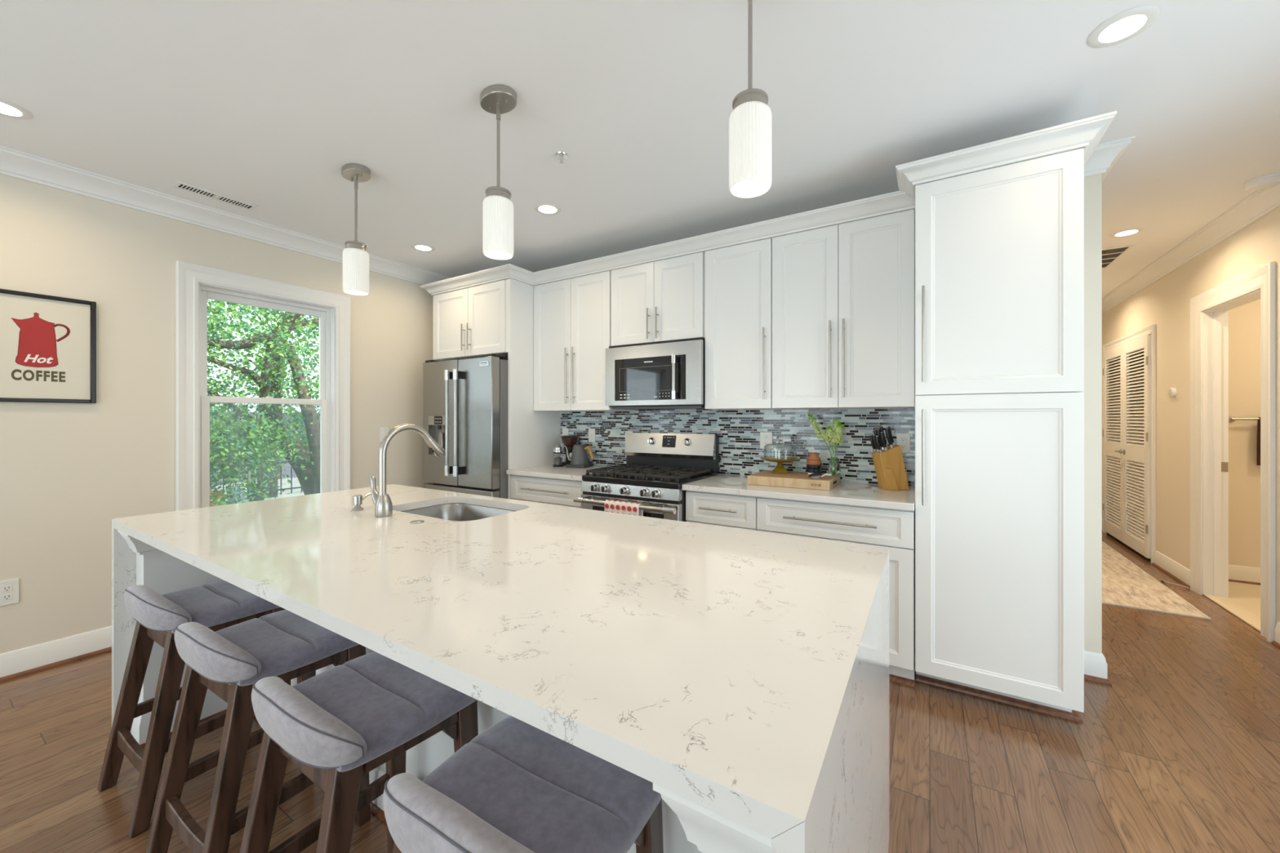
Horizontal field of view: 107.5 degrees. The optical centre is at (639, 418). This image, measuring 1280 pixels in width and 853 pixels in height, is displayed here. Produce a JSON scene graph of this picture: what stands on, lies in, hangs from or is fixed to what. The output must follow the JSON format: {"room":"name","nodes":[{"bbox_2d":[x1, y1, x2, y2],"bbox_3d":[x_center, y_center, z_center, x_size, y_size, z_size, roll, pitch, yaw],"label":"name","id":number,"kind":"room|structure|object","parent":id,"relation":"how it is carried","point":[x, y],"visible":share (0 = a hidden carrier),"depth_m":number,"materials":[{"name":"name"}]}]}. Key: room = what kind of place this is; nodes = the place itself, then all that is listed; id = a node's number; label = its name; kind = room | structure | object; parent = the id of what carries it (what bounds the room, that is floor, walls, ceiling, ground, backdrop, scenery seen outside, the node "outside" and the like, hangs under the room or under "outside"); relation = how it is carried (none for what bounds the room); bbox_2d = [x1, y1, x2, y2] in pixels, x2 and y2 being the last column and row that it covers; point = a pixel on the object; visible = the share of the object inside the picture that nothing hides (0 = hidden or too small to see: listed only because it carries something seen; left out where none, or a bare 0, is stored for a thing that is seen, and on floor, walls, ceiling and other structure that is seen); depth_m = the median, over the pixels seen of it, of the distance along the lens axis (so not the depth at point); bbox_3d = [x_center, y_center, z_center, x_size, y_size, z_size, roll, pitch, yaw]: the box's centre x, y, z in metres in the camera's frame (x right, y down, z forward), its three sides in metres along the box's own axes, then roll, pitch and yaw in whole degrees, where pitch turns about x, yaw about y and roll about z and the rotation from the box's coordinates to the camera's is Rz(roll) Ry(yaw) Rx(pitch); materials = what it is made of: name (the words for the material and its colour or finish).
{"room":"kitchen","nodes":[
{"label":"kitchen","id":0,"kind":"room"},
{"bbox_2d":[0,173,471,653],"bbox_3d":[-3.467,-0.010,2.101,0.140,2.665,6.772,0,0,32],"label":"wall","id":1,"kind":"structure","parent":0,"point":[67,470],"depth_m":2.69,"materials":[{"name":"beige paint"}]},
{"bbox_2d":[0,578,18,606],"bbox_3d":[-3.209,0.886,2.378,0.008,0.125,0.075,0,0,32],"label":"wall outlet","id":2,"kind":"object","parent":1,"relation":"attached to","point":[9,589],"visible":1,"depth_m":2.38,"materials":[{"name":"white plastic"}]},
{"bbox_2d":[1,584,12,592],"bbox_3d":[-3.207,0.864,2.377,0.001,0.029,0.034,0,0,32],"label":"socket","id":3,"kind":"object","parent":2,"relation":"attached to","point":[5,588],"depth_m":2.38,"materials":[{"name":"white plastic"}]},
{"bbox_2d":[1,593,12,600],"bbox_3d":[-3.207,0.908,2.377,0.001,0.029,0.034,0,0,32],"label":"socket","id":4,"kind":"object","parent":2,"relation":"attached to","point":[5,597],"depth_m":2.38,"materials":[{"name":"white plastic"}]},
{"bbox_2d":[0,288,96,403],"bbox_3d":[-3.153,-0.366,2.454,0.024,0.567,0.406,0,0,32],"label":"framed poster","id":5,"kind":"object","parent":1,"relation":"attached to","point":[48,343],"visible":1,"depth_m":2.48,"materials":[{"name":"paper"}]},
{"bbox_2d":[0,625,111,682],"bbox_3d":[-3.602,1.255,1.720,0.030,0.134,5.740,0,0,32],"label":"baseboard","id":6,"kind":"structure","parent":1,"relation":"attached to","point":[24,661],"depth_m":2.50,"materials":[{"name":"white paint"}]},
{"bbox_2d":[0,145,463,291],"bbox_3d":[-3.414,-1.286,1.962,0.096,0.112,6.350,0,0,32],"label":"trim","id":7,"kind":"structure","parent":1,"relation":"attached to","point":[15,163],"depth_m":2.88,"materials":[{"name":"white paint"}]},
{"bbox_2d":[175,260,351,511],"bbox_3d":[-2.663,-0.084,3.378,0.165,1.783,1.026,0,0,32],"label":"window","id":8,"kind":"structure","parent":1,"relation":"in","point":[195,284],"depth_m":3.19,"materials":[{"name":"white paint"}]},
{"bbox_2d":[0,0,1279,297],"bbox_3d":[0.851,-1.402,2.072,7.530,0.120,11.320,0,0,32],"label":"ceiling","id":9,"kind":"structure","parent":0,"point":[263,104],"depth_m":1.97,"materials":[{"name":"white paint"}]},
{"bbox_2d":[0,97,33,119],"bbox_3d":[-2.754,-1.339,2.019,0.176,0.005,0.176,0,0,32],"label":"recessed light","id":10,"kind":"object","parent":9,"relation":"in","point":[7,108],"visible":1,"depth_m":2.05,"materials":[{"name":"white plastic"}]},
{"bbox_2d":[0,102,22,115],"bbox_3d":[-2.754,-1.340,2.019,0.115,0.003,0.115,0,0,32],"label":"diffuser","id":11,"kind":"object","parent":10,"relation":"attached to","point":[6,108],"depth_m":2.04,"materials":[{"name":"white plastic"}]},
{"bbox_2d":[172,181,257,210],"bbox_3d":[-2.560,-1.338,2.839,0.110,0.007,0.370,0,0,32],"label":"ceiling vent","id":12,"kind":"object","parent":9,"relation":"in","point":[180,185],"visible":1,"depth_m":2.83,"materials":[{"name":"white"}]},
{"bbox_2d":[341,163,370,295],"bbox_3d":[-1.536,-1.009,2.538,0.170,0.664,0.124,0,0,32],"label":"pendant light","id":13,"kind":"object","parent":9,"relation":"hanging from","point":[355,255],"visible":1,"depth_m":2.50,"materials":[{"name":"white glass"}]},
{"bbox_2d":[344,289,367,295],"bbox_3d":[-1.536,-0.680,2.538,0.109,0.004,0.109,0,0,32],"label":"diffuser","id":14,"kind":"object","parent":13,"relation":"attached to","point":[357,292],"depth_m":2.54,"materials":[{"name":"white glass"}]},
{"bbox_2d":[410,243,435,251],"bbox_3d":[-1.705,-1.339,3.691,0.176,0.005,0.176,0,0,32],"label":"recessed light","id":15,"kind":"object","parent":9,"relation":"in","point":[419,246],"visible":1,"depth_m":3.68,"materials":[{"name":"white plastic"}]},
{"bbox_2d":[415,245,431,250],"bbox_3d":[-1.705,-1.340,3.691,0.115,0.003,0.115,0,0,32],"label":"diffuser","id":16,"kind":"object","parent":15,"relation":"attached to","point":[417,247],"depth_m":3.69,"materials":[{"name":"white plastic"}]},
{"bbox_2d":[480,84,516,260],"bbox_3d":[-0.590,-1.009,1.953,0.170,0.664,0.124,0,0,32],"label":"pendant light","id":17,"kind":"object","parent":9,"relation":"hanging from","point":[498,100],"visible":1,"depth_m":1.91,"materials":[{"name":"white glass"}]},
{"bbox_2d":[484,250,511,259],"bbox_3d":[-0.590,-0.680,1.953,0.109,0.004,0.109,0,0,32],"label":"diffuser","id":18,"kind":"object","parent":17,"relation":"attached to","point":[496,255],"depth_m":1.95,"materials":[{"name":"white glass"}]},
{"bbox_2d":[533,202,561,214],"bbox_3d":[-0.592,-1.339,3.008,0.176,0.005,0.176,0,0,32],"label":"recessed light","id":19,"kind":"object","parent":9,"relation":"in","point":[545,208],"visible":1,"depth_m":3.00,"materials":[{"name":"white plastic"}]},
{"bbox_2d":[538,205,556,213],"bbox_3d":[-0.592,-1.340,3.008,0.115,0.003,0.115,0,0,32],"label":"diffuser","id":20,"kind":"object","parent":19,"relation":"attached to","point":[542,209],"depth_m":3.01,"materials":[{"name":"white plastic"}]},
{"bbox_2d":[555,151,567,166],"bbox_3d":[-0.401,-1.317,2.394,0.064,0.048,0.064,0,0,32],"label":"sprinkler","id":21,"kind":"object","parent":9,"relation":"attached to","point":[560,155],"visible":1,"depth_m":2.38,"materials":[{"name":"silver metal"}]},
{"bbox_2d":[728,0,772,198],"bbox_3d":[0.326,-1.009,1.388,0.170,0.664,0.124,0,0,32],"label":"pendant light","id":22,"kind":"object","parent":9,"relation":"hanging from","point":[750,120],"visible":1,"depth_m":1.34,"materials":[{"name":"white glass"}]},
{"bbox_2d":[731,179,768,197],"bbox_3d":[0.326,-0.680,1.388,0.109,0.004,0.109,0,0,32],"label":"diffuser","id":23,"kind":"object","parent":22,"relation":"attached to","point":[740,188],"depth_m":1.38,"materials":[{"name":"white glass"}]},
{"bbox_2d":[1102,244,1134,268],"bbox_3d":[3.815,-1.338,4.002,0.405,0.007,0.640,0,0,32],"label":"ceiling vent","id":24,"kind":"object","parent":9,"relation":"in","point":[1109,255],"visible":0.25,"depth_m":3.82,"materials":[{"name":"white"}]},
{"bbox_2d":[1086,4,1159,48],"bbox_3d":[1.656,-1.339,1.612,0.176,0.005,0.176,0,0,32],"label":"recessed light","id":25,"kind":"object","parent":9,"relation":"in","point":[1123,26],"visible":1,"depth_m":1.60,"materials":[{"name":"white plastic"}]},
{"bbox_2d":[1098,14,1146,42],"bbox_3d":[1.656,-1.340,1.612,0.115,0.003,0.115,0,0,32],"label":"diffuser","id":26,"kind":"object","parent":25,"relation":"attached to","point":[1123,28],"depth_m":1.61,"materials":[{"name":"white plastic"}]},
{"bbox_2d":[1109,227,1144,237],"bbox_3d":[3.518,-1.339,3.393,0.176,0.005,0.176,0,0,32],"label":"recessed light","id":27,"kind":"object","parent":9,"relation":"in","point":[1128,232],"visible":1,"depth_m":3.39,"materials":[{"name":"white plastic"}]},
{"bbox_2d":[1115,230,1137,235],"bbox_3d":[3.518,-1.340,3.393,0.115,0.003,0.115,0,0,32],"label":"diffuser","id":28,"kind":"object","parent":27,"relation":"attached to","point":[1122,233],"depth_m":3.39,"materials":[{"name":"white plastic"}]},
{"bbox_2d":[1243,173,1279,191],"bbox_3d":[3.511,-1.320,2.639,0.144,0.042,0.144,0,0,32],"label":"smoke detector","id":29,"kind":"object","parent":9,"relation":"attached to","point":[1267,181],"visible":1,"depth_m":2.62,"materials":[{"name":"white plastic"}]},
{"bbox_2d":[0,531,1279,852],"bbox_3d":[0.808,1.380,2.098,7.430,0.126,11.320,0,0,32],"label":"floor","id":30,"kind":"structure","parent":0,"point":[1180,753],"depth_m":1.80,"materials":[{"name":"brown wood"}]},
{"bbox_2d":[97,580,290,838],"bbox_3d":[-1.652,0.957,1.769,0.424,0.732,0.455,0,0,31],"label":"bar stool","id":31,"kind":"object","parent":30,"relation":"on","point":[216,606],"visible":0.73,"depth_m":1.64,"materials":[{"name":"grey fabric"}]},
{"bbox_2d":[146,609,370,852],"bbox_3d":[-1.168,0.957,1.462,0.424,0.732,0.455,0,0,31],"label":"bar stool","id":32,"kind":"object","parent":30,"relation":"on","point":[285,645],"visible":0.78,"depth_m":1.36,"materials":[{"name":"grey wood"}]},
{"bbox_2d":[240,651,478,852],"bbox_3d":[-0.693,0.957,1.157,0.424,0.732,0.455,0,0,33],"label":"bar stool","id":33,"kind":"object","parent":30,"relation":"on","point":[364,713],"visible":0.87,"depth_m":1.09,"materials":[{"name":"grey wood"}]},
{"bbox_2d":[117,530,771,852],"bbox_3d":[-0.689,0.883,1.674,2.645,0.878,1.118,0,0,32],"label":"kitchen island","id":34,"kind":"object","parent":30,"relation":"on","point":[688,826],"visible":0.02,"depth_m":1.46,"materials":[{"name":"white paint"}]},
{"bbox_2d":[111,484,889,852],"bbox_3d":[-0.679,0.863,1.690,2.716,0.919,1.175,0,0,32],"label":"island countertop","id":35,"kind":"structure","parent":34,"relation":"on","point":[743,675],"depth_m":0.99,"materials":[{"name":"white stone"}]},
{"bbox_2d":[351,491,378,511],"bbox_3d":[-1.233,0.373,2.123,0.048,0.072,0.135,0,0,32],"label":"soap dispenser","id":36,"kind":"object","parent":35,"relation":"on","point":[357,499],"visible":0.91,"depth_m":2.07,"materials":[{"name":"silver metal"}]},
{"bbox_2d":[369,423,444,517],"bbox_3d":[-1.031,0.216,2.083,0.130,0.384,0.317,0,0,32],"label":"faucet","id":37,"kind":"object","parent":35,"relation":"on","point":[382,501],"visible":1,"depth_m":1.96,"materials":[{"name":"silver metal"}]},
{"bbox_2d":[400,502,515,520],"bbox_3d":[-0.832,0.540,2.154,0.650,0.192,0.460,0,0,32],"label":"sink","id":38,"kind":"object","parent":35,"relation":"in","point":[452,511],"visible":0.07,"depth_m":2.40,"materials":[{"name":"silver metal"}]},
{"bbox_2d":[422,353,507,498],"bbox_3d":[-1.343,0.412,4.105,0.870,1.822,0.786,0,0,32],"label":"refrigerator","id":39,"kind":"object","parent":30,"relation":"on","point":[465,401],"visible":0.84,"depth_m":3.74,"materials":[{"name":"grey metal"}]},
{"bbox_2d":[433,278,560,499],"bbox_3d":[-1.306,0.105,4.229,0.994,2.434,0.639,0,0,32],"label":"tall cabinet","id":40,"kind":"object","parent":30,"relation":"on","point":[496,317],"visible":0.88,"depth_m":3.91,"materials":[{"name":"white paint"}]},
{"bbox_2d":[419,190,915,295],"bbox_3d":[-0.230,-1.152,3.405,3.846,0.080,0.448,0,0,32],"label":"crown molding","id":41,"kind":"structure","parent":40,"relation":"on","point":[898,201],"depth_m":3.10,"materials":[{"name":"white paint"}]},
{"bbox_2d":[382,715,663,852],"bbox_3d":[-0.217,0.957,0.851,0.424,0.732,0.455,0,0,31],"label":"bar stool","id":42,"kind":"object","parent":30,"relation":"on","point":[517,786],"visible":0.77,"depth_m":0.82,"materials":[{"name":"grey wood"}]},
{"bbox_2d":[511,475,582,508],"bbox_3d":[-0.553,0.883,3.764,0.771,0.880,0.639,0,0,32],"label":"base cabinet","id":43,"kind":"object","parent":30,"relation":"on","point":[562,492],"visible":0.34,"depth_m":3.53,"materials":[{"name":"white paint"}]},
{"bbox_2d":[506,464,611,480],"bbox_3d":[-0.553,0.426,3.762,0.775,0.034,0.644,0,0,32],"label":"countertop","id":44,"kind":"structure","parent":43,"relation":"on","point":[548,471],"depth_m":3.60,"materials":[{"name":"white stone"}]},
{"bbox_2d":[552,444,563,466],"bbox_3d":[-0.691,0.318,3.953,0.084,0.182,0.084,0,0,32],"label":"coffee grinder","id":45,"kind":"object","parent":44,"relation":"on","point":[557,449],"visible":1,"depth_m":3.92,"materials":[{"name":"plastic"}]},
{"bbox_2d":[561,435,578,466],"bbox_3d":[-0.606,0.280,4.053,0.148,0.258,0.147,0,0,32],"label":"coffee dripper","id":46,"kind":"object","parent":44,"relation":"on","point":[569,441],"visible":0.63,"depth_m":4.00,"materials":[{"name":"black plastic"}]},
{"bbox_2d":[565,463,592,468],"bbox_3d":[-0.507,0.397,3.927,0.170,0.024,0.170,0,0,20],"label":"tray","id":47,"kind":"object","parent":44,"relation":"on","point":[569,465],"visible":0.86,"depth_m":3.85,"materials":[{"name":"grey plastic"}]},
{"bbox_2d":[563,442,593,464],"bbox_3d":[-0.516,0.293,3.927,0.266,0.183,0.151,0,0,-3],"label":"gooseneck kettle","id":48,"kind":"object","parent":47,"relation":"on","point":[579,455],"visible":1,"depth_m":3.88,"materials":[{"name":"grey metal"}]},
{"bbox_2d":[573,432,718,521],"bbox_3d":[0.064,0.694,3.293,0.765,1.158,0.730,0,0,32],"label":"gas range","id":49,"kind":"object","parent":30,"relation":"on","point":[678,460],"visible":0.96,"depth_m":3.22,"materials":[{"name":"grey metal"}]},
{"bbox_2d":[604,499,643,515],"bbox_3d":[-0.106,0.667,2.996,0.260,0.271,0.071,0,0,32],"label":"dish towel","id":50,"kind":"object","parent":49,"relation":"hanging from","point":[613,506],"visible":0.39,"depth_m":2.97,"materials":[{"name":"white fabric"}]},
{"bbox_2d":[582,471,713,488],"bbox_3d":[0.060,0.415,3.288,0.753,0.040,0.553,0,0,32],"label":"cooktop","id":51,"kind":"object","parent":49,"relation":"in","point":[633,482],"depth_m":3.06,"materials":[{"name":"black metal"}]},
{"bbox_2d":[685,490,757,531],"bbox_3d":[0.621,0.883,3.039,0.449,0.880,0.639,0,0,32],"label":"base cabinet","id":52,"kind":"object","parent":30,"relation":"on","point":[733,511],"visible":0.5,"depth_m":2.79,"materials":[{"name":"white paint"}]},
{"bbox_2d":[756,497,915,687],"bbox_3d":[1.144,0.883,2.715,0.777,0.880,0.639,0,0,32],"label":"base cabinet","id":53,"kind":"object","parent":30,"relation":"on","point":[893,529],"visible":0.46,"depth_m":2.36,"materials":[{"name":"white paint"}]},
{"bbox_2d":[681,474,915,511],"bbox_3d":[0.951,0.426,2.833,1.234,0.034,0.644,0,0,32],"label":"countertop","id":54,"kind":"structure","parent":53,"relation":"on","point":[865,495],"depth_m":2.63,"materials":[{"name":"white stone"}]},
{"bbox_2d":[747,470,839,490],"bbox_3d":[0.958,0.381,2.913,0.478,0.056,0.366,0,0,32],"label":"cutting board","id":55,"kind":"object","parent":54,"relation":"on","point":[801,480],"visible":1,"depth_m":2.78,"materials":[{"name":"brown wood"}]},
{"bbox_2d":[760,456,800,473],"bbox_3d":[0.903,0.305,3.027,0.251,0.094,0.251,0,0,32],"label":"cake stand","id":56,"kind":"object","parent":55,"relation":"on","point":[780,468],"visible":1,"depth_m":3.00,"materials":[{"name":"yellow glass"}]},
{"bbox_2d":[764,435,796,457],"bbox_3d":[0.903,0.185,3.027,0.204,0.144,0.204,0,0,32],"label":"glass dome","id":57,"kind":"object","parent":56,"relation":"on","point":[780,438],"visible":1,"depth_m":3.01,"materials":[{"name":"clear glass"}]},
{"bbox_2d":[806,452,821,474],"bbox_3d":[1.087,0.284,2.937,0.086,0.136,0.086,0,0,32],"label":"jar","id":58,"kind":"object","parent":55,"relation":"on","point":[813,460],"visible":0.98,"depth_m":2.90,"materials":[{"name":"orange ceramic"}]},
{"bbox_2d":[808,472,831,478],"bbox_3d":[1.053,0.334,2.731,0.137,0.035,0.073,0,0,9],"label":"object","id":59,"kind":"object","parent":55,"relation":"on","point":[816,475],"visible":1,"depth_m":2.72,"materials":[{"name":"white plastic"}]},
{"bbox_2d":[828,442,839,475],"bbox_3d":[1.196,0.247,2.888,0.076,0.210,0.076,0,0,32],"label":"glass vase","id":60,"kind":"object","parent":55,"relation":"on","point":[833,466],"visible":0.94,"depth_m":2.87,"materials":[{"name":"clear glass"}]},
{"bbox_2d":[808,413,832,457],"bbox_3d":[1.133,0.159,2.927,0.170,0.376,0.071,0,0,32],"label":"stem","id":61,"kind":"object","parent":60,"relation":"in","point":[816,427],"visible":0.98,"depth_m":2.93,"materials":[{"name":"green plant"}]},
{"bbox_2d":[825,425,835,457],"bbox_3d":[1.178,0.195,2.889,0.072,0.304,0.069,0,0,32],"label":"stem","id":62,"kind":"object","parent":60,"relation":"in","point":[829,433],"visible":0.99,"depth_m":2.88,"materials":[{"name":"green plant"}]},
{"bbox_2d":[829,417,841,457],"bbox_3d":[1.203,0.173,2.883,0.071,0.348,0.070,0,0,32],"label":"stem","id":63,"kind":"object","parent":60,"relation":"in","point":[835,421],"visible":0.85,"depth_m":2.87,"materials":[{"name":"green plant"}]},
{"bbox_2d":[830,423,844,457],"bbox_3d":[1.210,0.189,2.872,0.080,0.315,0.070,0,0,32],"label":"stem","id":64,"kind":"object","parent":60,"relation":"in","point":[839,426],"visible":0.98,"depth_m":2.85,"materials":[{"name":"green plant"}]},
{"bbox_2d":[871,444,909,490],"bbox_3d":[1.441,0.282,2.696,0.169,0.254,0.108,0,0,-1],"label":"knife block","id":65,"kind":"object","parent":54,"relation":"on","point":[889,464],"visible":0.94,"depth_m":2.65,"materials":[{"name":"brown wood"}]},
{"bbox_2d":[895,111,1116,723],"bbox_3d":[1.726,0.058,2.332,0.764,2.530,0.679,0,0,32],"label":"pantry cabinet","id":66,"kind":"object","parent":30,"relation":"on","point":[999,251],"visible":1,"depth_m":2.10,"materials":[{"name":"white paint"}]},
{"bbox_2d":[1102,541,1210,619],"bbox_3d":[4.035,1.318,4.228,0.712,0.009,2.275,0,0,32],"label":"rug","id":67,"kind":"object","parent":30,"relation":"on","point":[1124,584],"visible":0.34,"depth_m":3.57,"materials":[{"name":"beige fabric"}]},
{"bbox_2d":[516,173,1102,653],"bbox_3d":[0.349,-0.010,3.654,4.721,2.665,0.120,0,0,32],"label":"wall","id":68,"kind":"structure","parent":0,"point":[1092,391],"depth_m":2.38,"materials":[{"name":"beige paint"}]},
{"bbox_2d":[533,271,634,411],"bbox_3d":[-0.480,-0.586,3.869,0.783,1.051,0.384,0,0,32],"label":"upper cabinet","id":69,"kind":"object","parent":68,"relation":"attached to","point":[572,317],"visible":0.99,"depth_m":3.72,"materials":[{"name":"white paint"}]},
{"bbox_2d":[611,252,705,346],"bbox_3d":[0.180,-0.825,3.461,0.764,0.572,0.384,0,0,32],"label":"upper cabinet","id":70,"kind":"object","parent":68,"relation":"attached to","point":[664,300],"visible":0.91,"depth_m":3.30,"materials":[{"name":"white paint"}]},
{"bbox_2d":[605,337,705,409],"bbox_3d":[0.161,-0.303,3.430,0.777,0.471,0.446,0,0,32],"label":"microwave","id":71,"kind":"object","parent":70,"relation":"attached to","point":[666,374],"visible":0.94,"depth_m":3.27,"materials":[{"name":"silver metal"}]},
{"bbox_2d":[560,408,915,486],"bbox_3d":[0.464,0.164,3.508,2.772,0.490,0.007,0,0,32],"label":"backsplash","id":72,"kind":"structure","parent":68,"relation":"attached to","point":[738,431],"depth_m":3.28,"materials":[{"name":"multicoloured tile"}]},
{"bbox_2d":[588,428,595,442],"bbox_3d":[-0.414,0.149,4.039,0.072,0.116,0.006,0,0,32],"label":"blank plate","id":73,"kind":"object","parent":72,"relation":"attached to","point":[591,431],"visible":1,"depth_m":4.04,"materials":[{"name":"white plastic"}]},
{"bbox_2d":[760,431,772,448],"bbox_3d":[0.873,0.155,3.243,0.086,0.116,0.008,0,0,32],"label":"outlet plate","id":74,"kind":"object","parent":72,"relation":"attached to","point":[766,437],"visible":0.96,"depth_m":3.24,"materials":[{"name":"white plastic"}]},
{"bbox_2d":[896,433,910,453],"bbox_3d":[1.577,0.149,2.808,0.072,0.116,0.009,0,0,32],"label":"outlet plate","id":75,"kind":"object","parent":72,"relation":"attached to","point":[903,440],"visible":0.86,"depth_m":2.80,"materials":[{"name":"white plastic"}]},
{"bbox_2d":[705,238,775,409],"bbox_3d":[0.699,-0.586,3.140,0.447,1.051,0.384,0,0,32],"label":"upper cabinet","id":76,"kind":"object","parent":68,"relation":"attached to","point":[739,277],"visible":0.94,"depth_m":3.01,"materials":[{"name":"white paint"}]},
{"bbox_2d":[772,208,915,408],"bbox_3d":[1.216,-0.586,2.821,0.762,1.051,0.384,0,0,32],"label":"upper cabinet","id":77,"kind":"object","parent":68,"relation":"attached to","point":[843,295],"visible":0.96,"depth_m":2.67,"materials":[{"name":"white paint"}]},
{"bbox_2d":[1102,206,1279,624],"bbox_3d":[2.655,-0.010,0.887,0.120,2.665,11.140,0,0,32],"label":"wall","id":78,"kind":"structure","parent":0,"point":[1165,303],"depth_m":3.84,"materials":[{"name":"beige paint"}]},
{"bbox_2d":[1102,324,1155,563],"bbox_3d":[4.986,0.238,4.854,0.084,2.170,1.430,0,0,32],"label":"door","id":79,"kind":"structure","parent":78,"relation":"in","point":[1129,361],"depth_m":4.69,"materials":[{"name":"white wood"}]},
{"bbox_2d":[1151,550,1190,588],"bbox_3d":[4.449,1.255,3.934,0.030,0.134,0.690,0,0,32],"label":"baseboard","id":80,"kind":"structure","parent":78,"relation":"attached to","point":[1180,573],"depth_m":3.90,"materials":[{"name":"white paint"}]},
{"bbox_2d":[1102,183,1279,313],"bbox_3d":[2.595,-1.286,0.995,0.096,0.112,11.020,0,0,32],"label":"trim","id":81,"kind":"structure","parent":78,"relation":"attached to","point":[1260,203],"depth_m":3.40,"materials":[{"name":"white paint"}]},
{"bbox_2d":[1190,261,1275,642],"bbox_3d":[4.047,0.200,3.160,0.151,2.245,1.000,0,0,32],"label":"door frame","id":82,"kind":"structure","parent":78,"relation":"in","point":[1209,309],"depth_m":3.44,"materials":[{"name":"white paint"}]},
{"bbox_2d":[1271,622,1279,648],"bbox_3d":[3.310,1.255,2.090,0.030,0.134,1.535,0,0,32],"label":"baseboard","id":83,"kind":"structure","parent":78,"relation":"attached to","point":[1277,642],"depth_m":2.72,"materials":[{"name":"white paint"}]},
{"bbox_2d":[1202,594,1260,631],"bbox_3d":[4.057,1.317,3.154,0.119,0.012,0.760,0,0,32],"label":"floor","id":84,"kind":"structure","parent":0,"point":[1241,612],"depth_m":3.20,"materials":[{"name":"beige tile"}]},
{"bbox_2d":[1228,298,1260,568],"bbox_3d":[5.241,-0.010,3.582,1.447,2.665,0.116,0,0,32],"label":"wall","id":85,"kind":"structure","parent":0,"point":[1244,321],"depth_m":3.76,"materials":[{"name":"beige paint"}]},
{"bbox_2d":[1228,416,1259,422],"bbox_3d":[4.993,0.008,3.630,0.578,0.047,0.062,0,0,32],"label":"towel bar","id":86,"kind":"object","parent":85,"relation":"attached to","point":[1231,419],"visible":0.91,"depth_m":3.73,"materials":[{"name":"silver metal"}]},
{"bbox_2d":[1256,417,1260,465],"bbox_3d":[4.989,0.183,3.605,0.301,0.380,0.071,0,0,32],"label":"hand towel","id":87,"kind":"object","parent":86,"relation":"hanging from","point":[1258,460],"visible":0.16,"depth_m":3.70,"materials":[{"name":"brown fabric"}]},
{"bbox_2d":[1228,564,1260,585],"bbox_3d":[5.207,1.255,3.517,1.437,0.134,0.030,0,0,32],"label":"baseboard","id":88,"kind":"structure","parent":85,"relation":"attached to","point":[1239,574],"depth_m":3.75,"materials":[{"name":"white paint"}]},
{"bbox_3d":[3.485,-0.010,4.354,0.120,2.665,4.368,0,0,32],"label":"wall","id":89,"kind":"structure","parent":0,"visible":0},
{"bbox_2d":[1084,650,1111,684],"bbox_3d":[3.441,1.255,4.293,0.192,0.134,4.518,0,0,32],"label":"baseboard","id":90,"kind":"structure","parent":89,"relation":"attached to","point":[1095,666],"depth_m":2.36,"materials":[{"name":"white paint"}]},
{"bbox_2d":[1084,136,1135,182],"bbox_3d":[3.471,-1.286,4.236,0.214,0.112,4.584,0,0,32],"label":"trim","id":91,"kind":"structure","parent":89,"relation":"attached to","point":[1105,156],"depth_m":2.33,"materials":[{"name":"white paint"}]},
{"label":"outside","id":92,"kind":"structure","parent":0,"visible":0},
{"bbox_3d":[-14.989,3.873,18.073,35.500,0.100,65.000,0,0,32],"label":"ground","id":93,"kind":"structure","parent":92,"visible":0},
{"bbox_2d":[207,298,319,506],"bbox_3d":[-5.758,0.296,7.339,4.476,7.182,4.821,0,0,32],"label":"leafy tree","id":94,"kind":"object","parent":93,"relation":"on","point":[304,460],"visible":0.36,"depth_m":6.63,"materials":[{"name":"green plant"}]},
{"bbox_2d":[207,298,319,479],"bbox_3d":[-13.019,-1.830,16.008,6.292,11.313,10.670,0,0,29],"label":"tree","id":95,"kind":"object","parent":93,"relation":"on","point":[261,349],"visible":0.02,"depth_m":15.88,"materials":[{"name":"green plant"}]},
{"bbox_2d":[209,412,319,485],"bbox_3d":[-17.779,1.773,24.498,4.800,4.100,9.800,0,0,32],"label":"house","id":96,"kind":"structure","parent":93,"relation":"on","point":[285,466],"depth_m":22.23,"materials":[{"name":"grey"}]},
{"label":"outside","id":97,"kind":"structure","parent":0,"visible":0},
{"bbox_2d":[212,477,304,505],"bbox_3d":[-7.722,1.923,12.997,7.200,0.100,18.000,0,0,32],"label":"floor","id":98,"kind":"structure","parent":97,"point":[295,483],"depth_m":12.32,"materials":[{"name":"concrete"}]},
{"bbox_2d":[225,485,244,503],"bbox_3d":[-8.698,1.672,10.085,0.324,0.400,0.324,0,0,32],"label":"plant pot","id":99,"kind":"object","parent":98,"relation":"on","point":[234,492],"visible":0.3,"depth_m":9.98,"materials":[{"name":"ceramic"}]},
{"bbox_2d":[209,461,302,499],"bbox_3d":[-8.727,1.468,11.561,0.050,0.810,5.500,0,0,32],"label":"terrace railing","id":100,"kind":"object","parent":98,"relation":"on","point":[291,487],"visible":0.21,"depth_m":11.47,"materials":[{"name":"grey metal"}]},
{"bbox_2d":[245,483,266,502],"bbox_3d":[-8.501,1.672,10.405,0.367,0.400,0.367,0,0,32],"label":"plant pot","id":101,"kind":"object","parent":98,"relation":"on","point":[257,485],"visible":0.4,"depth_m":10.29,"materials":[{"name":"grey ceramic"}]},
{"bbox_2d":[257,459,278,498],"bbox_3d":[-8.710,1.428,10.989,0.070,0.890,0.384,0,0,32],"label":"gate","id":102,"kind":"object","parent":98,"relation":"on","point":[272,494],"visible":0.45,"depth_m":11.03,"materials":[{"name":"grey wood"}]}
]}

